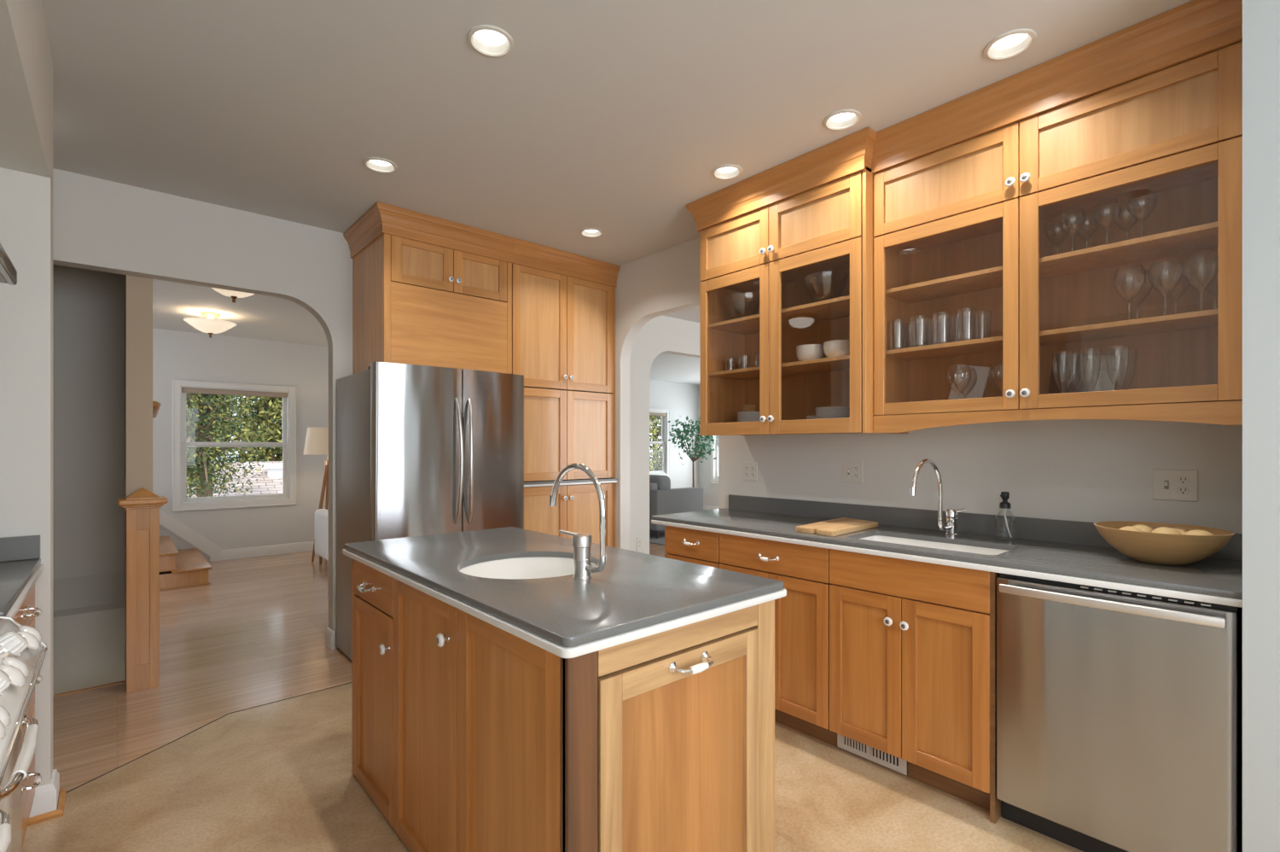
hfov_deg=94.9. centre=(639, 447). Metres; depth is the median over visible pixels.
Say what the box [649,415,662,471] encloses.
tree
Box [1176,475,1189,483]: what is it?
receptacle
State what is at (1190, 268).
wine glass
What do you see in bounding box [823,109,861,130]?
recessed light
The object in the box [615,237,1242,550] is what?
wall
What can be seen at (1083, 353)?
champagne flute
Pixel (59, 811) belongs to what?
trim
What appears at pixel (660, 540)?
rug
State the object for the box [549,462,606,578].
faucet
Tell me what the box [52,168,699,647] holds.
wall
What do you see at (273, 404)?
tree
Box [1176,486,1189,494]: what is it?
receptacle
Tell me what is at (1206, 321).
shelf
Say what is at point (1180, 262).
wine glass
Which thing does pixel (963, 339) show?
glass
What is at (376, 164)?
recessed light
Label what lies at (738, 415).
salad plate
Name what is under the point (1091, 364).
baking tray
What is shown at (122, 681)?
trim
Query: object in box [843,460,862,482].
wall outlet
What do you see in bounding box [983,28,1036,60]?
recessed light
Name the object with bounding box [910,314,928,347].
glass
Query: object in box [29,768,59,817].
baseboard
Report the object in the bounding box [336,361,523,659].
refrigerator
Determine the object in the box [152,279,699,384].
ceiling
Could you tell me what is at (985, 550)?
sink
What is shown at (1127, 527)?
fruit
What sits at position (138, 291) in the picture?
wall
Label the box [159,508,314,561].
baseboard
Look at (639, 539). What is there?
wall outlet
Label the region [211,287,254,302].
ceiling light
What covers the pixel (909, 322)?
glass
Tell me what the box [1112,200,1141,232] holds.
wine glass
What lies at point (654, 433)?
tree
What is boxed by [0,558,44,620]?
countertop
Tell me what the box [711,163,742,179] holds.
recessed light
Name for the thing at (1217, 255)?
wine glass
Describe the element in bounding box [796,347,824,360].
bowl
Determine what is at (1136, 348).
champagne flute
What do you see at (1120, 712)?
dishwasher
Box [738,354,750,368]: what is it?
tumbler
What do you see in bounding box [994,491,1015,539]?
soap dispenser
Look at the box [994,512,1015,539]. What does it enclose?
bottle
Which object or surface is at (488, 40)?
recessed light
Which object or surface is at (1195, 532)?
fruit
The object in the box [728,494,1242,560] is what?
backsplash
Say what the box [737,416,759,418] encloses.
salad plate
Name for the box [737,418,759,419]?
salad plate
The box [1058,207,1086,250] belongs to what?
wine glass
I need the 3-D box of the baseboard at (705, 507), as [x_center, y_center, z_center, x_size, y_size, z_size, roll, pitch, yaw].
[4.345,1.260,8.800,0.015,0.120,9.385,0,0,-42]
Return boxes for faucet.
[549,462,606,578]
[909,458,966,535]
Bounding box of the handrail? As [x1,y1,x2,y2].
[152,401,160,417]
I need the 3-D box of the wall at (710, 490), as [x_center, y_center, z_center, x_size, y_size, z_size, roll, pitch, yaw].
[4.449,-0.050,8.768,0.100,2.740,9.600,0,0,-42]
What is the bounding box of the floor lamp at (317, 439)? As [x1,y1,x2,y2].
[303,426,328,561]
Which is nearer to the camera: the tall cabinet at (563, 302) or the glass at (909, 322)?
the glass at (909, 322)
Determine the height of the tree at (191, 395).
9.817 m
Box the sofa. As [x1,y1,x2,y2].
[649,474,703,538]
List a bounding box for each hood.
[0,242,17,285]
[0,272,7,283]
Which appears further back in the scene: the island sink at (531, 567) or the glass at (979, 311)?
the glass at (979, 311)
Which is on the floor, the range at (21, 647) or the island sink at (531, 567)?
the range at (21, 647)
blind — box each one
[181,387,287,397]
[649,412,665,416]
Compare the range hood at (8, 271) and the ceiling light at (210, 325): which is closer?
the range hood at (8, 271)
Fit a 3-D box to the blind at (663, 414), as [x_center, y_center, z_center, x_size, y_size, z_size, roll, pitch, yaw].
[0.110,-0.649,11.372,1.046,0.058,0.044,0,0,-42]
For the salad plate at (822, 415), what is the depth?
2.96 m
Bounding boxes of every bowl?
[723,291,759,319]
[796,343,823,349]
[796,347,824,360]
[803,270,849,302]
[823,339,849,345]
[823,343,849,357]
[1093,520,1234,564]
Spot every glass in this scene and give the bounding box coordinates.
[888,319,905,349]
[903,321,919,343]
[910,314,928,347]
[925,318,943,341]
[932,311,951,344]
[946,364,971,394]
[948,314,966,341]
[953,366,977,395]
[956,307,976,341]
[971,310,991,339]
[989,362,1001,395]
[1045,217,1070,246]
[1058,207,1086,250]
[1073,210,1099,239]
[1093,198,1121,237]
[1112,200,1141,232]
[1112,263,1146,302]
[1121,269,1153,319]
[1126,189,1157,237]
[1147,257,1182,296]
[1157,262,1192,301]
[1182,250,1218,310]
[1196,259,1218,302]
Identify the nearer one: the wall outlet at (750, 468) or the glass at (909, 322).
the glass at (909, 322)
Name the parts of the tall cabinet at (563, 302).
door, door, door, crown moulding, door, door, door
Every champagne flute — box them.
[1052,350,1073,390]
[1063,353,1084,392]
[1078,348,1101,389]
[1105,345,1129,389]
[1113,348,1137,389]
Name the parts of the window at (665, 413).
sash, sash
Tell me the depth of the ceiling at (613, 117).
2.35 m
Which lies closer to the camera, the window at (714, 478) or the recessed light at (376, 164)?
the recessed light at (376, 164)
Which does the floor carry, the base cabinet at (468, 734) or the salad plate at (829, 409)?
the base cabinet at (468, 734)
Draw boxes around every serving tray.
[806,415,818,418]
[948,364,990,399]
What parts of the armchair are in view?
leg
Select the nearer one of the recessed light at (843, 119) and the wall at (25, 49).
the wall at (25, 49)
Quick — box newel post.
[117,487,168,692]
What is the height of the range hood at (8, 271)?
0.586 m
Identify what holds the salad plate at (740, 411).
on the salad plate at (739, 413)
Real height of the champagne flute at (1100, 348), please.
0.205 m
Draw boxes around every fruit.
[1119,525,1143,531]
[1131,523,1155,532]
[1151,526,1181,534]
[1170,527,1190,534]
[1184,529,1214,535]
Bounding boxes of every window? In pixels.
[172,378,296,511]
[649,407,669,477]
[710,435,718,483]
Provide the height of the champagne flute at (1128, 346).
0.205 m
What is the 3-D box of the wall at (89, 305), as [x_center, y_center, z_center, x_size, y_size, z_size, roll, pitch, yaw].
[-4.465,1.150,3.170,2.535,5.140,0.330,0,0,-42]
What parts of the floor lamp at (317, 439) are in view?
lamp shade, leg, leg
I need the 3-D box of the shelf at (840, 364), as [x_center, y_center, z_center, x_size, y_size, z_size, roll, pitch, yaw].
[0.846,-0.428,3.203,0.344,0.018,0.964,0,0,-42]
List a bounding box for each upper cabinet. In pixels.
[343,201,516,373]
[686,126,876,435]
[871,0,1242,433]
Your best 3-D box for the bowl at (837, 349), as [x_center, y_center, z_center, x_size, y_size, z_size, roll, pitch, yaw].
[1.001,-0.475,2.969,0.144,0.075,0.144,0,0,-42]
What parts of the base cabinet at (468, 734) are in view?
handle, drawer, door, knob, door, knob, fixed panel, corner post, rail, handle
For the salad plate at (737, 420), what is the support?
on the dinner plate
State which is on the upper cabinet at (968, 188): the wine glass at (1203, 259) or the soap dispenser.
the wine glass at (1203, 259)
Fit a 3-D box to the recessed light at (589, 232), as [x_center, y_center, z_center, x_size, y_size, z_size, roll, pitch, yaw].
[-0.321,-1.425,3.883,0.158,0.029,0.158,0,0,-42]
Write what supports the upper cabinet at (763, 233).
attached to the wall at (1090, 470)
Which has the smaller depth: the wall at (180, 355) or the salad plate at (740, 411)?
the salad plate at (740, 411)
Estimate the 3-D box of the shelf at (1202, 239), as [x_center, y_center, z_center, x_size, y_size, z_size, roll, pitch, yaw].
[1.617,-0.721,2.388,0.274,0.018,1.168,0,0,-42]
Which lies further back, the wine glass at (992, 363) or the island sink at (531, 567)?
the wine glass at (992, 363)
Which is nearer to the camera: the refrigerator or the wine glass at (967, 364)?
the wine glass at (967, 364)
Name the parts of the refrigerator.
door, handle, handle, door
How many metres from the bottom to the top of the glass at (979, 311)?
0.142 m
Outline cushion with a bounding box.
[649,474,670,489]
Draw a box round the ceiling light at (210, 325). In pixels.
[183,311,236,337]
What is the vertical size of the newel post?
1.098 m
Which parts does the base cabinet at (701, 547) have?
handle, door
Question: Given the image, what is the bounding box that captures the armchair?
[314,505,328,564]
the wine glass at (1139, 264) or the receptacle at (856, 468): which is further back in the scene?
the receptacle at (856, 468)
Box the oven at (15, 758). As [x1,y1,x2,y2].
[0,710,39,851]
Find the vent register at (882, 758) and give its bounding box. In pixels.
[837,733,907,774]
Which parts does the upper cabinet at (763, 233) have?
door, door, knob, knob, knob, knob, crown moulding, door, door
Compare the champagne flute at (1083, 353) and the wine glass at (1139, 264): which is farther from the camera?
the champagne flute at (1083, 353)
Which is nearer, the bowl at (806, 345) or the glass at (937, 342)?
the glass at (937, 342)
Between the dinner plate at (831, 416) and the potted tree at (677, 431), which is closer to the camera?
the dinner plate at (831, 416)
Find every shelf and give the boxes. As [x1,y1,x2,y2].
[708,295,849,334]
[708,354,849,379]
[885,221,1218,303]
[885,308,1218,360]
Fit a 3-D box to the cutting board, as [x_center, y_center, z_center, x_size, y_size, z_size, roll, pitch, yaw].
[0.958,0.379,2.835,0.532,0.024,0.217,0,0,-44]
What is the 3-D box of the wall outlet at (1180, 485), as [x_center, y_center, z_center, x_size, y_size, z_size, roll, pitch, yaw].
[1.983,0.140,2.181,0.018,0.115,0.125,0,0,-42]
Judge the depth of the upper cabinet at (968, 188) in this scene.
2.24 m
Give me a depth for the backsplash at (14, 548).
2.04 m
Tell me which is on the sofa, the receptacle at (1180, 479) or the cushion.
the cushion
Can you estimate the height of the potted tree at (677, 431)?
1.966 m
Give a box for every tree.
[186,392,281,497]
[186,395,238,453]
[186,395,282,461]
[649,415,661,471]
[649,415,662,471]
[668,415,718,487]
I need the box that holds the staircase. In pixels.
[159,535,212,590]
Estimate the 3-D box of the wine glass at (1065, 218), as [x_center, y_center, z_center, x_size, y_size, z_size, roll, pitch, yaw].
[1.688,-0.823,2.376,0.084,0.185,0.084,0,0,-42]
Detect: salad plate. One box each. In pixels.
[737,411,759,413]
[737,413,759,414]
[737,414,759,416]
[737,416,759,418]
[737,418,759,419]
[737,419,759,421]
[814,407,849,411]
[814,409,849,413]
[814,412,849,414]
[814,413,849,417]
[815,406,849,408]
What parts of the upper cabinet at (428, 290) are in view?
door, crown moulding, panel, knob, knob, door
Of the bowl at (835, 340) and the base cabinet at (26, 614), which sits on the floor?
the base cabinet at (26, 614)
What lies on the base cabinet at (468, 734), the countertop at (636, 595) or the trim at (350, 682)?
the countertop at (636, 595)
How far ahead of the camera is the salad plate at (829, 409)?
2.95 m
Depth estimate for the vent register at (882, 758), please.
2.46 m
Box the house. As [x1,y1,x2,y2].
[186,460,282,497]
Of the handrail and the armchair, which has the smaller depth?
the handrail
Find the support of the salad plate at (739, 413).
on the salad plate at (738, 415)
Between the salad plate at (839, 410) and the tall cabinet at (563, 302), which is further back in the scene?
the tall cabinet at (563, 302)
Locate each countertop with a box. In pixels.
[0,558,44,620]
[342,526,786,657]
[651,507,1242,607]
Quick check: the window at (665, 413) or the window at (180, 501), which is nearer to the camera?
the window at (180, 501)
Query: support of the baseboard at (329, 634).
attached to the wall at (99, 224)
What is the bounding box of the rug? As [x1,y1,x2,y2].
[649,529,664,545]
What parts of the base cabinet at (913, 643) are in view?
door, knob, knob, door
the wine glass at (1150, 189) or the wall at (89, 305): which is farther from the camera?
the wall at (89, 305)
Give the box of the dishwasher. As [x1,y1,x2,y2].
[996,572,1242,851]
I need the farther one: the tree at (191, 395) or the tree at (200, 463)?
the tree at (191, 395)
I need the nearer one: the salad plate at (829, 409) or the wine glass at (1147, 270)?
the wine glass at (1147, 270)
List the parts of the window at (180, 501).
sash, sash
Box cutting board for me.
[796,517,878,536]
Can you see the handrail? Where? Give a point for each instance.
(156, 404)
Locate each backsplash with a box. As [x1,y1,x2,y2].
[0,534,40,561]
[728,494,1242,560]
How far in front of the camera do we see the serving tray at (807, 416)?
3.30 m
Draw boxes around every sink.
[459,556,596,578]
[860,535,1007,554]
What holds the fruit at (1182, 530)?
in the wooden bowl at (1157, 548)
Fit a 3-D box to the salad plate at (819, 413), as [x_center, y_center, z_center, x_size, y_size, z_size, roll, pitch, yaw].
[0.997,-0.167,3.026,0.184,0.018,0.184,0,0,-42]
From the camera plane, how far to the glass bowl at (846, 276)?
3.00 m
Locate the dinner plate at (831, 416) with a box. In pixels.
[808,416,849,418]
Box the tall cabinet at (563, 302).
[512,238,620,546]
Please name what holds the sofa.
on the rug
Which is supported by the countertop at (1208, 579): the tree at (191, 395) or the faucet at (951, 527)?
the faucet at (951, 527)
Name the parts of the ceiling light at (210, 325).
lamp shade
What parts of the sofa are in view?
backrest, arm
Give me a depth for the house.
13.31 m
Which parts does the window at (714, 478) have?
sash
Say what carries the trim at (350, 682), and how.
on the floor
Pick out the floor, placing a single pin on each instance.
(276, 776)
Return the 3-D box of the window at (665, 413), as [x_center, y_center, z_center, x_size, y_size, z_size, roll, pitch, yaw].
[0.104,-0.079,11.378,1.218,1.366,0.126,0,0,-42]
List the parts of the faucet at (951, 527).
spout, lever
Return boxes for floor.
[21,542,1083,851]
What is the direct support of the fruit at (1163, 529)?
in the wooden bowl at (1157, 548)
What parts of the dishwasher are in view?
handle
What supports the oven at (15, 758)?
in the range at (21, 647)
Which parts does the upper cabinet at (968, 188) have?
door, door, knob, knob, knob, knob, crown moulding, door, door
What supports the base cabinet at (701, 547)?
on the floor
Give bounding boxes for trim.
[27,788,66,826]
[54,680,126,696]
[66,681,351,792]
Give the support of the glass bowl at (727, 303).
on the upper cabinet at (763, 233)
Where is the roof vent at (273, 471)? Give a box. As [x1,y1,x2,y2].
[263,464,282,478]
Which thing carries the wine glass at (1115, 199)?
on the upper cabinet at (968, 188)
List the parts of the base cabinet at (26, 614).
drawer, drawer, drawer, handle, handle, handle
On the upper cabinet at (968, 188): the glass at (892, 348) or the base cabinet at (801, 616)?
the glass at (892, 348)
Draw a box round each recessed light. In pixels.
[363,157,397,173]
[467,24,513,57]
[579,227,603,237]
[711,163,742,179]
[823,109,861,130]
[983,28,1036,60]
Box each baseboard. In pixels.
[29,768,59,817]
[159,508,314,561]
[325,626,335,649]
[703,505,718,510]
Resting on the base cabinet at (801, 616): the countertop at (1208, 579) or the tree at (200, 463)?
the countertop at (1208, 579)
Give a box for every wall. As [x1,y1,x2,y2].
[0,0,50,177]
[0,52,52,786]
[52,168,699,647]
[52,264,124,696]
[124,274,152,680]
[152,328,698,561]
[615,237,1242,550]
[698,384,718,506]
[1242,0,1279,851]
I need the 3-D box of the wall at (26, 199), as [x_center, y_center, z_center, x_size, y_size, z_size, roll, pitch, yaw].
[-2.408,-0.050,1.927,0.680,2.740,0.120,0,0,-42]
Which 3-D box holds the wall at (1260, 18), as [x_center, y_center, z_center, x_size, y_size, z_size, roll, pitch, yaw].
[2.660,-0.050,0.962,0.825,2.740,2.304,0,0,-42]
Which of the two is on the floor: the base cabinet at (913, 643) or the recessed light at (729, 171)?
the base cabinet at (913, 643)
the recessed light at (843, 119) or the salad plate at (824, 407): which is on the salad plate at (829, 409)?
the salad plate at (824, 407)
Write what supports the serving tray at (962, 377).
in the upper cabinet at (968, 188)
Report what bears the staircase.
on the floor
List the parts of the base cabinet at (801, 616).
door, handle, drawer, door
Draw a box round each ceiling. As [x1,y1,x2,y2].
[41,0,1192,265]
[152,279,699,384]
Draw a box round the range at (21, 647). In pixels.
[0,615,47,851]
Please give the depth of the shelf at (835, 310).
3.21 m
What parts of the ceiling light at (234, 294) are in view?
lamp shade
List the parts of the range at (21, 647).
knob, knob, selector knob, knob, selector knob, knob, control panel, knob, knob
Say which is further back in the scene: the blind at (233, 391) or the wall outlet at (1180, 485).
the blind at (233, 391)
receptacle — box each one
[853,465,859,471]
[853,472,859,478]
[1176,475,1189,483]
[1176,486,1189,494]
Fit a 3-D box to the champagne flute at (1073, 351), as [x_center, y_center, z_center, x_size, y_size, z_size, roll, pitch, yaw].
[1.640,-0.266,2.280,0.068,0.205,0.068,0,0,-42]
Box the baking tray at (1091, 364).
[1047,354,1121,394]
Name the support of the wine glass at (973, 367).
in the upper cabinet at (968, 188)
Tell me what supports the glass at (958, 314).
on the upper cabinet at (968, 188)
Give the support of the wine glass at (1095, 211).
on the upper cabinet at (968, 188)
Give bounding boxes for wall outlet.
[636,536,642,550]
[743,461,757,480]
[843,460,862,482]
[1152,468,1198,501]
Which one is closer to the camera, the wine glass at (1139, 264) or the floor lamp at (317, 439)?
the wine glass at (1139, 264)
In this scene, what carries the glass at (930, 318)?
on the upper cabinet at (968, 188)
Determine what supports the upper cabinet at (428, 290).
attached to the wall at (99, 224)
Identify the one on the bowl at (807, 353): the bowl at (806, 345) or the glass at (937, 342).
the bowl at (806, 345)
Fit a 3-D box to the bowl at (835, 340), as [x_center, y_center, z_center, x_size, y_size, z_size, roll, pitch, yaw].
[1.001,-0.492,2.969,0.144,0.075,0.144,0,0,-42]
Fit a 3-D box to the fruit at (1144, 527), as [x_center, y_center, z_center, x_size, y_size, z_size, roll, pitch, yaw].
[1.772,0.305,2.072,0.093,0.069,0.084,0,0,-42]
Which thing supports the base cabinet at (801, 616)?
on the floor
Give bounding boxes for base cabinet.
[13,583,41,849]
[351,558,774,851]
[664,524,721,568]
[719,533,837,746]
[829,548,1001,823]

